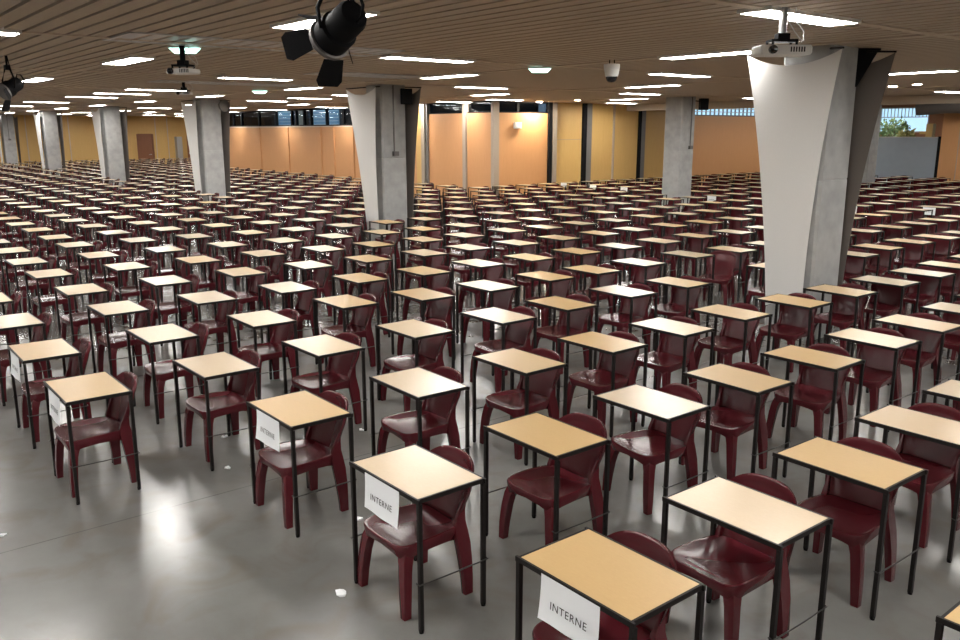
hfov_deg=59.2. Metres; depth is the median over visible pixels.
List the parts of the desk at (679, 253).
leg, leg, frame, leg, leg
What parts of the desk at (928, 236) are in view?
frame, leg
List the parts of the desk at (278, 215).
frame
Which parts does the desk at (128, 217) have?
leg, frame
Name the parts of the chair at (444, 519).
leg, leg, seat, leg, backrest, leg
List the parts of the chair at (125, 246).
seat, backrest, leg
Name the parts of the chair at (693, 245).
leg, leg, backrest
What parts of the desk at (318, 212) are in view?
frame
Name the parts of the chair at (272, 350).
leg, seat, leg, backrest, leg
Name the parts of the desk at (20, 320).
leg, frame, rod, leg, leg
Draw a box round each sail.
[0,114,3,165]
[13,116,21,168]
[33,111,45,172]
[56,111,65,171]
[91,107,105,185]
[119,107,130,184]
[181,99,201,196]
[220,100,230,200]
[346,86,379,229]
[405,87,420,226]
[747,47,844,305]
[837,50,896,285]
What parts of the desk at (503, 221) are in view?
leg, frame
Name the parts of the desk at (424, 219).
leg, frame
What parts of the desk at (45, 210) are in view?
frame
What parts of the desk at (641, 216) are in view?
frame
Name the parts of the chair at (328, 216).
backrest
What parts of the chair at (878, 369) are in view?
leg, leg, seat, leg, backrest, leg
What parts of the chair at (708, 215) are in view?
backrest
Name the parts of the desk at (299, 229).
frame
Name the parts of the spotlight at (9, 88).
barn door, barn door, yoke arm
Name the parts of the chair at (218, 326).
seat, leg, backrest, leg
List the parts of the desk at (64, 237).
leg, frame, leg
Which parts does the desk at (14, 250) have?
leg, frame, leg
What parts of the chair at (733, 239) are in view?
backrest, leg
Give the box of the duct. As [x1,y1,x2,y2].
[915,103,959,115]
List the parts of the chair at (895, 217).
backrest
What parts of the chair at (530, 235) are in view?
seat, backrest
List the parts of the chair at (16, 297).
seat, leg, backrest, leg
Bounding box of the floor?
[0,170,959,639]
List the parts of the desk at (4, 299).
leg, frame, leg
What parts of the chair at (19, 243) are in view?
seat, backrest, leg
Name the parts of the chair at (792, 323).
leg, leg, seat, leg, backrest, leg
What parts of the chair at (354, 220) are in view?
seat, backrest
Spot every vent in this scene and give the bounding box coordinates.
[102,31,404,56]
[148,80,303,86]
[303,72,427,79]
[791,47,804,51]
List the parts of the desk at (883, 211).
frame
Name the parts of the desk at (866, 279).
frame, leg, leg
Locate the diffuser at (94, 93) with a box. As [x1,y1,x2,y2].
[94,93,148,94]
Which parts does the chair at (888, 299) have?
leg, seat, leg, backrest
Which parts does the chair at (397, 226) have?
seat, backrest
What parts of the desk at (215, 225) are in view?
leg, frame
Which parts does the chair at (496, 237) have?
leg, seat, backrest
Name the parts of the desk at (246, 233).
frame, leg, leg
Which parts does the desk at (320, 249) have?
leg, frame, leg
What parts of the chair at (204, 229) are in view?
leg, backrest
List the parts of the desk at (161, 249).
leg, frame, leg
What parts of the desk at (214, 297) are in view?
leg, leg, frame, leg, leg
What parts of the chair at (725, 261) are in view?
leg, seat, backrest, leg, leg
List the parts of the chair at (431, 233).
seat, backrest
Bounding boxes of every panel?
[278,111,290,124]
[298,111,302,124]
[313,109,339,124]
[339,109,341,123]
[429,113,462,201]
[467,113,490,201]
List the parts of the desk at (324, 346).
leg, leg, frame, leg, leg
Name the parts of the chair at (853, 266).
seat, backrest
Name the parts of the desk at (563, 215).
frame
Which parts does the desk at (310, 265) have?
leg, frame, leg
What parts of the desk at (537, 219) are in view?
frame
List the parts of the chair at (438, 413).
leg, leg, seat, leg, backrest, leg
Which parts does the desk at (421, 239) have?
leg, frame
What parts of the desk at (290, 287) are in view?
leg, leg, frame, leg, leg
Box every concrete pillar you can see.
[0,114,18,168]
[40,111,62,178]
[99,106,125,190]
[193,98,225,210]
[366,84,407,247]
[662,96,695,216]
[764,45,857,340]
[862,105,881,187]
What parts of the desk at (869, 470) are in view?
leg, leg, frame, leg, rod, leg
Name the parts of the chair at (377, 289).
leg, backrest, leg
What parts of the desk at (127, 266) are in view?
leg, leg, frame, leg, leg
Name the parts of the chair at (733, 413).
leg, leg, seat, leg, backrest, leg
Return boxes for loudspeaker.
[218,100,228,111]
[400,88,411,103]
[696,98,708,109]
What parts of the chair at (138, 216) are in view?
leg, backrest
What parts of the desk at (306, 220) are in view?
frame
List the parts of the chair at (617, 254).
seat, backrest, leg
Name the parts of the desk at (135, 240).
leg, frame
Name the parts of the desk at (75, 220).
frame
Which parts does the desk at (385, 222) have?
frame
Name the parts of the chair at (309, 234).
seat, backrest, leg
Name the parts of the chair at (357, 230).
backrest, leg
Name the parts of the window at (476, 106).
pane, pane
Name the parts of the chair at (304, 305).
leg, seat, leg, backrest, leg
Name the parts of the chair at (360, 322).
seat, leg, backrest, leg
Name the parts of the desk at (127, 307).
leg, leg, frame, rod, leg, leg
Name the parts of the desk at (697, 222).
frame, leg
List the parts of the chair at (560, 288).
seat, leg, leg, backrest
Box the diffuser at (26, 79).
[22,78,48,81]
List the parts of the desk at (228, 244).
leg, leg, frame, leg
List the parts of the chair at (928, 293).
leg, seat, backrest, leg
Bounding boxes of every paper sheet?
[10,351,19,380]
[48,388,59,425]
[256,410,279,451]
[365,472,398,528]
[537,573,599,639]
[707,196,715,200]
[923,207,935,214]
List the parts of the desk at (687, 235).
frame, leg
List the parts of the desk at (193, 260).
leg, frame, leg, leg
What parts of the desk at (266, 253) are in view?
leg, frame, leg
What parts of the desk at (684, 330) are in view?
leg, frame, leg, leg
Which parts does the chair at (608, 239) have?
seat, backrest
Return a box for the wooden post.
[919,124,935,136]
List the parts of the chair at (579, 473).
leg, seat, leg, leg, backrest, leg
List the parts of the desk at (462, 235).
frame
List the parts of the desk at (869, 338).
leg, frame, leg, leg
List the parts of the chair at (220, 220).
leg, backrest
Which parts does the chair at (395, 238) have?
seat, backrest, leg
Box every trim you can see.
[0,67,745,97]
[16,101,307,106]
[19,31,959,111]
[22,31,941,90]
[24,85,654,103]
[24,115,30,165]
[27,95,347,102]
[42,0,420,76]
[44,109,139,110]
[56,106,256,109]
[67,116,72,168]
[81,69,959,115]
[154,116,157,158]
[166,117,169,160]
[230,126,352,127]
[258,128,262,175]
[287,127,290,174]
[320,127,322,179]
[333,127,335,181]
[352,127,355,186]
[421,104,426,185]
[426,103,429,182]
[462,103,467,195]
[491,101,498,195]
[547,102,552,191]
[550,86,952,101]
[552,102,557,182]
[580,103,587,184]
[586,103,592,185]
[611,104,615,178]
[627,94,959,110]
[636,111,641,181]
[640,111,645,180]
[693,0,959,39]
[879,137,937,137]
[934,136,941,183]
[954,132,959,179]
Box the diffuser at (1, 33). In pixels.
[0,32,18,35]
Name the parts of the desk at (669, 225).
frame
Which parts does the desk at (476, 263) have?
leg, leg, frame, leg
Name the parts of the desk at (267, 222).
leg, frame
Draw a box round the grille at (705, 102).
[702,99,708,108]
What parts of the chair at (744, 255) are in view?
leg, seat, backrest, leg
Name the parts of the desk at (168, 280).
leg, leg, frame, leg, leg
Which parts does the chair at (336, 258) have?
seat, leg, backrest, leg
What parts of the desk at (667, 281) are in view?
leg, frame, leg, leg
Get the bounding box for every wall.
[0,115,187,168]
[230,105,421,196]
[499,103,759,204]
[880,104,943,136]
[937,113,959,182]
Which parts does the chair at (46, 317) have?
leg, seat, leg, backrest, leg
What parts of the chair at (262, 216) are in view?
backrest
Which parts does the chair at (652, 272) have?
seat, backrest, leg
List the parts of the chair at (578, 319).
leg, leg, seat, leg, backrest, leg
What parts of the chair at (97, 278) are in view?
leg, seat, leg, backrest, leg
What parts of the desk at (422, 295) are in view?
leg, frame, leg, leg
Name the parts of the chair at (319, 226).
backrest, leg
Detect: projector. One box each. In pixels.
[167,45,199,74]
[175,82,192,94]
[751,7,812,56]
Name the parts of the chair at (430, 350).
leg, leg, seat, backrest, leg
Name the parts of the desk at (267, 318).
leg, leg, frame, leg, rod, leg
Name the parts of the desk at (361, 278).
leg, leg, frame, leg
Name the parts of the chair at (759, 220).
backrest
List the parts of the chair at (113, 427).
leg, leg, seat, leg, backrest, leg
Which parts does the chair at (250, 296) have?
leg, seat, leg, backrest, leg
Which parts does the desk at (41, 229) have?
leg, frame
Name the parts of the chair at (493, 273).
leg, seat, leg, backrest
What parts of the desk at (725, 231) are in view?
frame, leg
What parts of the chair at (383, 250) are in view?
seat, backrest, leg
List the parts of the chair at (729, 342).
leg, leg, seat, leg, backrest, leg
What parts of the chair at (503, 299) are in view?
leg, seat, leg, leg, backrest, leg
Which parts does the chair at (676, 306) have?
leg, leg, seat, backrest, leg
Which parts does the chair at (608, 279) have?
seat, leg, backrest, leg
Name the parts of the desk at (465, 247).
frame, leg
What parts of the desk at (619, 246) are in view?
frame, leg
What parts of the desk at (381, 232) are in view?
leg, frame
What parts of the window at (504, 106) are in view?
pane, pane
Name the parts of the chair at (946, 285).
backrest, leg, seat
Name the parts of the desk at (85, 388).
leg, leg, frame, rod, leg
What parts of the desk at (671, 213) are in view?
frame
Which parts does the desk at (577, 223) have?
frame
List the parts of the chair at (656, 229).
backrest, leg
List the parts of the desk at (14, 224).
frame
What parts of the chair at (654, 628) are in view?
seat, backrest, leg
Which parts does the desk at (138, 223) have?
leg, frame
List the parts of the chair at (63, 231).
seat, backrest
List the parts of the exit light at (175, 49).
lit panel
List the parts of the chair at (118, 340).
leg, leg, seat, leg, backrest, leg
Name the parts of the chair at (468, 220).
seat, backrest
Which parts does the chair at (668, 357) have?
leg, leg, seat, leg, backrest, leg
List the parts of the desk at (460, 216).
frame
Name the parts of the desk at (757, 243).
frame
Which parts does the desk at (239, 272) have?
leg, leg, frame, leg, leg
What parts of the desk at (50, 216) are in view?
frame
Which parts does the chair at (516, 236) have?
seat, backrest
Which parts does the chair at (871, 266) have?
leg, seat, backrest, leg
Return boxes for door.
[136,134,154,165]
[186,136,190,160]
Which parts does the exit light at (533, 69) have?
lit panel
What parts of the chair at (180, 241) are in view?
leg, seat, backrest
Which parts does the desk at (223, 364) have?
leg, leg, frame, leg, rod, leg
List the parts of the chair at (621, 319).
leg, leg, seat, backrest, leg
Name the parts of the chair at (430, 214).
backrest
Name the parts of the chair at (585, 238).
seat, backrest, leg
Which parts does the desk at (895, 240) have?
frame, leg, leg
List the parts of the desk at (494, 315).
leg, leg, frame, leg, leg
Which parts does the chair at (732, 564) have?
leg, leg, seat, leg, backrest, leg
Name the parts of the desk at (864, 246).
frame, leg, leg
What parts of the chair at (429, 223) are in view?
seat, backrest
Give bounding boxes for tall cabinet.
[174,137,182,163]
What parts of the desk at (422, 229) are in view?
leg, frame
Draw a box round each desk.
[0,198,19,220]
[0,212,11,239]
[0,216,23,255]
[0,239,15,282]
[0,247,36,295]
[0,292,21,366]
[0,312,50,405]
[4,257,54,313]
[5,202,31,231]
[5,222,39,258]
[7,338,87,448]
[15,191,37,209]
[17,205,44,237]
[21,227,57,268]
[24,194,47,220]
[24,268,78,330]
[31,209,60,242]
[36,197,61,224]
[37,234,77,279]
[43,214,75,249]
[43,371,140,504]
[47,200,72,223]
[51,190,72,207]
[54,283,112,342]
[55,241,98,285]
[58,218,90,252]
[59,203,85,228]
[62,193,84,217]
[74,195,97,214]
[75,207,103,233]
[75,223,110,261]
[77,251,123,301]
[86,300,153,375]
[88,198,112,221]
[91,211,120,240]
[95,230,133,272]
[96,191,118,216]
[101,201,127,222]
[102,262,154,324]
[107,215,138,247]
[109,194,132,210]
[118,204,145,233]
[118,237,157,285]
[123,196,147,215]
[125,323,203,423]
[127,220,160,255]
[130,190,151,208]
[135,208,165,241]
[138,275,195,345]
[140,199,166,226]
[143,245,187,299]
[144,192,167,212]
[149,226,185,266]
[153,213,185,243]
[157,203,183,226]
[160,195,183,212]
[172,351,263,470]
[174,255,223,294]
[175,233,213,275]
[176,191,198,206]
[176,218,208,251]
[177,198,201,217]
[177,207,207,233]
[177,290,240,354]
[193,193,216,210]
[196,201,223,230]
[198,211,227,239]
[200,223,235,256]
[206,241,249,290]
[211,196,235,214]
[214,267,268,311]
[216,204,244,228]
[223,215,255,249]
[226,192,249,206]
[226,309,299,390]
[230,230,269,268]
[231,199,257,225]
[239,208,269,242]
[240,249,287,306]
[244,194,268,220]
[246,389,356,537]
[248,220,283,257]
[252,202,279,228]
[255,190,277,213]
[257,281,318,342]
[262,237,304,281]
[265,213,297,245]
[266,197,291,219]
[277,193,300,210]
[278,206,307,237]
[278,226,315,270]
[281,334,367,430]
[282,260,335,322]
[288,200,315,226]
[292,218,325,257]
[299,196,325,210]
[300,245,346,297]
[305,210,336,244]
[306,191,329,208]
[312,294,380,369]
[314,204,342,232]
[314,233,355,274]
[322,199,349,222]
[325,223,362,259]
[330,194,355,214]
[331,214,365,250]
[331,272,390,341]
[333,190,356,206]
[342,208,364,229]
[343,254,393,309]
[349,443,488,633]
[350,202,365,233]
[351,241,396,289]
[362,229,401,270]
[369,220,404,248]
[369,367,470,455]
[375,319,454,399]
[390,287,455,358]
[395,266,451,322]
[400,249,448,298]
[401,236,444,279]
[403,226,441,266]
[407,217,441,249]
[410,209,442,243]
[413,203,441,226]
[414,198,440,222]
[415,193,439,214]
[416,189,440,208]
[442,192,467,207]
[443,196,470,220]
[443,207,474,233]
[443,232,485,259]
[444,201,472,219]
[444,214,478,242]
[444,223,482,245]
[444,244,491,297]
[451,258,505,307]
[455,279,519,342]
[460,307,536,390]
[470,190,494,198]
[471,347,567,465]
[472,194,498,210]
[474,199,502,216]
[476,204,507,235]
[482,211,515,243]
[483,412,610,541]
[485,219,521,243]
[486,227,527,272]
[493,239,539,289]
[498,193,524,209]
[502,253,555,308]
[503,197,530,215]
[508,202,538,232]
[514,208,546,238]
[515,271,575,325]
[515,526,705,639]
[517,217,553,249]
[524,191,549,212]
[524,224,564,252]
[525,296,598,373]
[530,195,557,219]
[536,235,581,280]
[538,200,567,219]
[546,206,578,224]
[549,190,574,200]
[550,213,585,247]
[551,247,601,292]
[556,331,648,437]
[558,194,584,219]
[558,221,597,248]
[562,264,621,312]
[565,198,593,217]
[576,204,607,218]
[577,230,620,274]
[582,192,607,215]
[583,210,618,243]
[587,284,657,351]
[591,197,619,210]
[593,384,711,505]
[594,218,632,242]
[594,242,643,281]
[603,202,634,216]
[604,191,630,202]
[608,258,666,315]
[610,226,653,259]
[616,195,644,211]
[618,208,651,225]
[628,189,653,201]
[628,214,665,241]
[628,317,714,404]
[629,200,659,214]
[633,237,682,286]
[639,193,666,212]
[642,276,711,338]
[646,205,678,234]
[648,223,688,249]
[655,198,683,217]
[659,250,714,303]
[661,475,833,639]
[663,212,700,236]
[670,233,717,275]
[672,203,704,226]
[677,196,707,216]
[678,363,794,477]
[682,220,723,253]
[687,304,772,378]
[689,209,725,244]
[691,190,710,207]
[697,201,728,221]
[702,194,730,215]
[703,245,758,300]
[709,229,755,274]
[712,216,753,253]
[719,207,754,220]
[721,199,752,225]
[722,193,750,217]
[740,241,763,286]
[743,205,762,225]
[743,213,762,241]
[743,225,763,261]
[743,262,764,311]
[744,191,761,213]
[744,197,761,204]
[755,294,832,349]
[760,344,865,440]
[771,436,928,620]
[799,284,877,356]
[824,327,922,431]
[847,251,879,286]
[849,228,884,243]
[849,275,920,331]
[850,213,891,244]
[850,234,856,247]
[850,243,905,284]
[853,404,959,562]
[854,217,866,227]
[857,204,873,226]
[859,195,878,201]
[859,202,895,227]
[865,193,896,212]
[866,314,959,402]
[868,224,912,257]
[875,210,913,240]
[880,200,912,207]
[883,238,935,266]
[884,192,913,200]
[888,267,955,314]
[893,221,937,239]
[895,208,932,217]
[899,198,929,217]
[905,190,928,215]
[906,234,959,276]
[910,260,959,313]
[915,205,951,217]
[916,218,958,230]
[919,196,948,204]
[920,302,959,368]
[921,379,959,405]
[933,194,959,200]
[934,203,959,206]
[934,601,959,639]
[938,215,959,218]
[940,230,959,235]
[942,254,959,301]
[946,294,959,359]
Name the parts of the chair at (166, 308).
leg, leg, seat, leg, backrest, leg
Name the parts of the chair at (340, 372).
leg, seat, leg, backrest, leg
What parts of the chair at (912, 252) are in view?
leg, seat, backrest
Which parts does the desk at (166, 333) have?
leg, leg, frame, leg, rod, leg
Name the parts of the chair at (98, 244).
seat, backrest, leg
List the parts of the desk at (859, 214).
frame, leg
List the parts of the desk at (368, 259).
leg, frame, leg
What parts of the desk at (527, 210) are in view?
frame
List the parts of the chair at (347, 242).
seat, backrest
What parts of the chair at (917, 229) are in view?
backrest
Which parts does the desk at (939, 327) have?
leg, frame, leg, leg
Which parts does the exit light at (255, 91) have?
lit panel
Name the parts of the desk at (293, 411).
leg, leg, frame, leg, rod, leg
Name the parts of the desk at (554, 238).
frame, leg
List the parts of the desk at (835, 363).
leg, leg, frame, leg, rod, leg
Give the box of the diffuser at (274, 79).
[226,78,288,80]
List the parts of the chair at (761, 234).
seat, backrest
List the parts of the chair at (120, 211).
backrest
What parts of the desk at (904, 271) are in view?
frame, leg, leg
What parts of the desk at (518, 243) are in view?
leg, leg, frame, leg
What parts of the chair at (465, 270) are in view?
seat, leg, backrest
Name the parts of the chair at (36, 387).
leg, leg, seat, leg, backrest, leg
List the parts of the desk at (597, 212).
frame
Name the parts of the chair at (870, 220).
backrest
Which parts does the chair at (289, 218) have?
leg, backrest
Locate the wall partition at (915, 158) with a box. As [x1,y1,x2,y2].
[874,138,937,192]
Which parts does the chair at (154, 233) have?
backrest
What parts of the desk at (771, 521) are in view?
leg, leg, frame, leg, rod, leg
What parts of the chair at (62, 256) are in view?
seat, backrest, leg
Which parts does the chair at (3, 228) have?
backrest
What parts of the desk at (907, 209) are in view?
frame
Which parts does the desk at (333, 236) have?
leg, frame, leg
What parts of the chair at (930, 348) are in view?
leg, seat, backrest, leg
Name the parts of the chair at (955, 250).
seat, backrest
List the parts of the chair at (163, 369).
leg, leg, seat, leg, backrest, leg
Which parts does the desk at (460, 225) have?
frame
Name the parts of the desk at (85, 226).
leg, frame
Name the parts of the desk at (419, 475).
leg, frame, leg, rod, leg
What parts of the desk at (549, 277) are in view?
leg, leg, frame, leg, leg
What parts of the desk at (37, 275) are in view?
leg, leg, frame, leg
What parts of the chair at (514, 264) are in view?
leg, seat, backrest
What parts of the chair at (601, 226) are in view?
seat, backrest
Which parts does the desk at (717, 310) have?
leg, frame, leg, leg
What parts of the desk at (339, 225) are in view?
frame, leg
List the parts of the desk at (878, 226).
frame, leg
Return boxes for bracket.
[855,48,880,86]
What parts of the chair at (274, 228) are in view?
leg, backrest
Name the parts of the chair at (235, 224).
leg, backrest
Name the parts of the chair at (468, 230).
seat, backrest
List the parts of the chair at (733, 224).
backrest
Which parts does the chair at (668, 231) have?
backrest, leg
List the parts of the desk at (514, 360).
leg, leg, frame, leg, leg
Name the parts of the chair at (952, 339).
backrest, seat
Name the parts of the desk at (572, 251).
leg, frame, leg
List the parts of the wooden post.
post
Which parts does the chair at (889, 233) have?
seat, backrest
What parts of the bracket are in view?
arm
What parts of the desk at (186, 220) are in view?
frame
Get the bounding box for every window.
[230,107,352,126]
[429,101,490,113]
[499,101,547,112]
[695,108,754,116]
[879,107,929,132]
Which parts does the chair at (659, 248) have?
seat, backrest, leg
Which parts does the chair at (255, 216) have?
backrest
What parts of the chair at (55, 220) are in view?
seat, backrest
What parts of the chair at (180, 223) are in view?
leg, backrest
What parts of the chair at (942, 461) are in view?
leg, leg, seat, backrest, leg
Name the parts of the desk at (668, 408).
leg, leg, frame, leg, rod, leg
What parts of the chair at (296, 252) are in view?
seat, leg, backrest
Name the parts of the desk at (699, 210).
frame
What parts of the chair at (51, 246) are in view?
seat, leg, backrest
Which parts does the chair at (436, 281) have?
leg, backrest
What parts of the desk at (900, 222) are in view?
frame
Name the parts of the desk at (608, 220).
frame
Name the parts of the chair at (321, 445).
leg, leg, seat, leg, backrest, leg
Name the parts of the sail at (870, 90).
rod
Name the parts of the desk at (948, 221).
frame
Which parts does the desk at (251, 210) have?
frame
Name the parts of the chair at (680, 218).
backrest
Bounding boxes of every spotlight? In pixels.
[0,55,24,110]
[281,0,366,86]
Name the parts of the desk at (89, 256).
leg, leg, frame, leg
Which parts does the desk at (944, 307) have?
frame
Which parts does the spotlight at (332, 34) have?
barn door, barn door, yoke arm, barn door, handle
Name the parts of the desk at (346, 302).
leg, leg, frame, leg, leg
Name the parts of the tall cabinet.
door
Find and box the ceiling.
[0,0,959,116]
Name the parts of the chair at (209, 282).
seat, leg, backrest, leg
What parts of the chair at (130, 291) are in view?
leg, leg, seat, leg, backrest, leg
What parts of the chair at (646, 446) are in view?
leg, seat, leg, leg, backrest, leg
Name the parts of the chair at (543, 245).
seat, backrest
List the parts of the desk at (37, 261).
leg, leg, frame, leg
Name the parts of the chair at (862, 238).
backrest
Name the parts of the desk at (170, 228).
leg, frame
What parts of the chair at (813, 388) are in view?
leg, leg, seat, leg, backrest, leg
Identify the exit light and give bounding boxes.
[167,46,201,53]
[252,90,267,93]
[528,67,551,72]
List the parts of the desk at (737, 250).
leg, frame, leg, leg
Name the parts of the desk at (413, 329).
leg, leg, frame, leg, leg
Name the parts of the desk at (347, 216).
frame, leg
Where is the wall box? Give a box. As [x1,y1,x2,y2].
[514,122,521,128]
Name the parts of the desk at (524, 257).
leg, frame, leg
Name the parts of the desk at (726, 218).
frame, leg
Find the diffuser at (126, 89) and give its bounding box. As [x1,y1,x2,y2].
[126,89,174,90]
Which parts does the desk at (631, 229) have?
frame, leg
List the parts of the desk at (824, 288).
leg, leg, frame, leg, leg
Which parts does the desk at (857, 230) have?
frame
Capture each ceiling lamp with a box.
[0,27,21,35]
[21,76,54,81]
[23,101,69,102]
[64,95,118,97]
[92,92,151,94]
[100,55,155,64]
[123,87,187,90]
[133,100,156,101]
[137,107,172,108]
[195,94,224,96]
[216,75,293,80]
[245,100,289,101]
[269,11,379,29]
[282,86,323,89]
[285,97,332,98]
[318,106,347,107]
[332,94,356,95]
[378,54,475,62]
[418,73,479,78]
[434,101,472,102]
[452,85,509,88]
[469,93,511,95]
[484,98,524,100]
[607,102,637,103]
[608,98,649,99]
[618,92,662,94]
[623,84,682,87]
[647,72,712,77]
[657,48,750,59]
[737,5,861,26]
[889,69,959,74]
[932,90,959,92]
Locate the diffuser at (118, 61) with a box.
[105,58,150,64]
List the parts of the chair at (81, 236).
seat, backrest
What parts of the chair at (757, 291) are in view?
leg, seat, leg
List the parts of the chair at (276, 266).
seat, leg, backrest, leg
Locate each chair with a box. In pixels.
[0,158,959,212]
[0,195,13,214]
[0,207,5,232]
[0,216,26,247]
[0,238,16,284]
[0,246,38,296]
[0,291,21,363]
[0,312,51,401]
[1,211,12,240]
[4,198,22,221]
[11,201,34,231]
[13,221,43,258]
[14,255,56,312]
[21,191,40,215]
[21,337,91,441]
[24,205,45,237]
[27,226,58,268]
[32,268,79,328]
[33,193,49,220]
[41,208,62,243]
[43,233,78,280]
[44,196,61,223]
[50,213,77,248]
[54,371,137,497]
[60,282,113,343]
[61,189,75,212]
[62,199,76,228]
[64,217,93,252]
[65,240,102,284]
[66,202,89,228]
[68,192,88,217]
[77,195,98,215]
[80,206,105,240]
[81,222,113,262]
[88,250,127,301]
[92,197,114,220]
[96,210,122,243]
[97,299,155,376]
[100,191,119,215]
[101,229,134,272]
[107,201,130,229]
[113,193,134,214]
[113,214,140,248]
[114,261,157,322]
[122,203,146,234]
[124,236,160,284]
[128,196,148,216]
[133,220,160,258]
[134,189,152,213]
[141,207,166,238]
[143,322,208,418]
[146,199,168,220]
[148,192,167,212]
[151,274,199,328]
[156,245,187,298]
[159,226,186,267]
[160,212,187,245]
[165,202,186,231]
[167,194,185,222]
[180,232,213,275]
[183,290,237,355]
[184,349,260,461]
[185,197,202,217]
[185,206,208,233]
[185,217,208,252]
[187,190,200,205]
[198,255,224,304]
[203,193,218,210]
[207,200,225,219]
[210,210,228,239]
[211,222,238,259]
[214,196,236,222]
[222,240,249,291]
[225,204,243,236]
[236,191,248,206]
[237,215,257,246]
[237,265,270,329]
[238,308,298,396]
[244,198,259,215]
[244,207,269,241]
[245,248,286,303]
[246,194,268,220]
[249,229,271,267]
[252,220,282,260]
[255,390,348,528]
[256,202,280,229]
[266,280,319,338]
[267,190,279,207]
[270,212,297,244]
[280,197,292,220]
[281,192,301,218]
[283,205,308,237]
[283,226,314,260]
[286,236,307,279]
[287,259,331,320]
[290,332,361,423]
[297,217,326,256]
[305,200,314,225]
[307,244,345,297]
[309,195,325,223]
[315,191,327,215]
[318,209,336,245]
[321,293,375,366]
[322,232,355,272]
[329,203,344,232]
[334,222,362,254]
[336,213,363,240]
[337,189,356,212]
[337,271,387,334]
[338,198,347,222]
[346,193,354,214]
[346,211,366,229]
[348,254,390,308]
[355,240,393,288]
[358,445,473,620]
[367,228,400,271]
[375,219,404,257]
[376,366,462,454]
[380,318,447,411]
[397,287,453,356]
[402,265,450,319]
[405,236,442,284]
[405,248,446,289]
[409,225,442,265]
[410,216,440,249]
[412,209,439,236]
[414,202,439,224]
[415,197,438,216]
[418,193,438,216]
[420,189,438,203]
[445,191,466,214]
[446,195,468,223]
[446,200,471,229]
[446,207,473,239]
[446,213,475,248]
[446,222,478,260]
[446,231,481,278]
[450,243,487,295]
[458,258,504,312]
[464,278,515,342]
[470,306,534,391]
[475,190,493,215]
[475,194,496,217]
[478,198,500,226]
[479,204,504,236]
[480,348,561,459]
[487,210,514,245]
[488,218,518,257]
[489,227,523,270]
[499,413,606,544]
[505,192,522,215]
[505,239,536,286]
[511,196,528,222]
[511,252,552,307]
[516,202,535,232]
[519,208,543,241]
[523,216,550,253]
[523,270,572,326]
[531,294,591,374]
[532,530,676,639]
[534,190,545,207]
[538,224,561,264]
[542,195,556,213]
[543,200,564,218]
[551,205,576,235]
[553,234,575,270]
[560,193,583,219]
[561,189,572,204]
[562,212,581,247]
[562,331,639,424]
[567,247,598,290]
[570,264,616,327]
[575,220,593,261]
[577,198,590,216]
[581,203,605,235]
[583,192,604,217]
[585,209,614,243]
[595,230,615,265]
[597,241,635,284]
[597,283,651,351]
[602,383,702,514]
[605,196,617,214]
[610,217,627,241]
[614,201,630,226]
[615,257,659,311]
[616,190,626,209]
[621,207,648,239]
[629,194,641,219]
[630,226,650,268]
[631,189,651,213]
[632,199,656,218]
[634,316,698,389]
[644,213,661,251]
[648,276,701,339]
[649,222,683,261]
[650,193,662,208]
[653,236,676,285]
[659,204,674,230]
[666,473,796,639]
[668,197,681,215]
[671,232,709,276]
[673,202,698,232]
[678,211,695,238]
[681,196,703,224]
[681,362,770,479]
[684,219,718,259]
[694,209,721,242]
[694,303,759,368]
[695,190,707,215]
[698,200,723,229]
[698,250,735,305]
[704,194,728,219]
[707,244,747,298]
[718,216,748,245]
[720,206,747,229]
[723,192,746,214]
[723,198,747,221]
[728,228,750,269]
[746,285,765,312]
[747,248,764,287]
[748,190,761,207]
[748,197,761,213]
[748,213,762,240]
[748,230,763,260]
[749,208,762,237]
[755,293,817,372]
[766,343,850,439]
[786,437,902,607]
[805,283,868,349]
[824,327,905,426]
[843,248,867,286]
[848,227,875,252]
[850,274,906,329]
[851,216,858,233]
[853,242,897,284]
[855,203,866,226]
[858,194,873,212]
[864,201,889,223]
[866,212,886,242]
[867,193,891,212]
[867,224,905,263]
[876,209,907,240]
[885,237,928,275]
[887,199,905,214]
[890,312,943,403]
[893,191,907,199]
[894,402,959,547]
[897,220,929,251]
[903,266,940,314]
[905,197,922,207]
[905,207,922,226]
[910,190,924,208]
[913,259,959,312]
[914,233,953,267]
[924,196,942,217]
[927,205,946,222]
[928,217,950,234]
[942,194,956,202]
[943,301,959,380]
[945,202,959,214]
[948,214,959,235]
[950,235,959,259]
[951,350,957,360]
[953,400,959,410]
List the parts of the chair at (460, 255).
seat, backrest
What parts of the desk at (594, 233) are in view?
frame, leg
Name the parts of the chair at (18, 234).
seat, backrest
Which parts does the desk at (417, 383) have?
leg, leg, frame, leg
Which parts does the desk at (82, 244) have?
leg, leg, frame, leg, leg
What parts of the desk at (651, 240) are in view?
frame, leg, leg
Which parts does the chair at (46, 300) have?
leg, seat, leg, backrest, leg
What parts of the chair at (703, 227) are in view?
backrest, leg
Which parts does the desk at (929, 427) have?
leg, leg, frame, leg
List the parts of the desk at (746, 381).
leg, leg, frame, leg, rod, leg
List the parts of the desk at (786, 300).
leg, frame, leg, leg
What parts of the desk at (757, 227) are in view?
frame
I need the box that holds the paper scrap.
[335,589,345,596]
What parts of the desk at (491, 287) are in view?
leg, leg, frame, leg, leg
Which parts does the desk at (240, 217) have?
frame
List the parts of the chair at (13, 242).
backrest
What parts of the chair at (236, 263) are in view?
leg, seat, leg, backrest, leg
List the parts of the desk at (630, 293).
leg, leg, frame, leg, leg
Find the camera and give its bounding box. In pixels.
[604,60,619,81]
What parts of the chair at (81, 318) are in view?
leg, leg, seat, leg, backrest, leg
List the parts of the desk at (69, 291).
leg, leg, frame, leg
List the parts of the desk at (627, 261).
leg, frame, leg, leg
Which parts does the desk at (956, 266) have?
frame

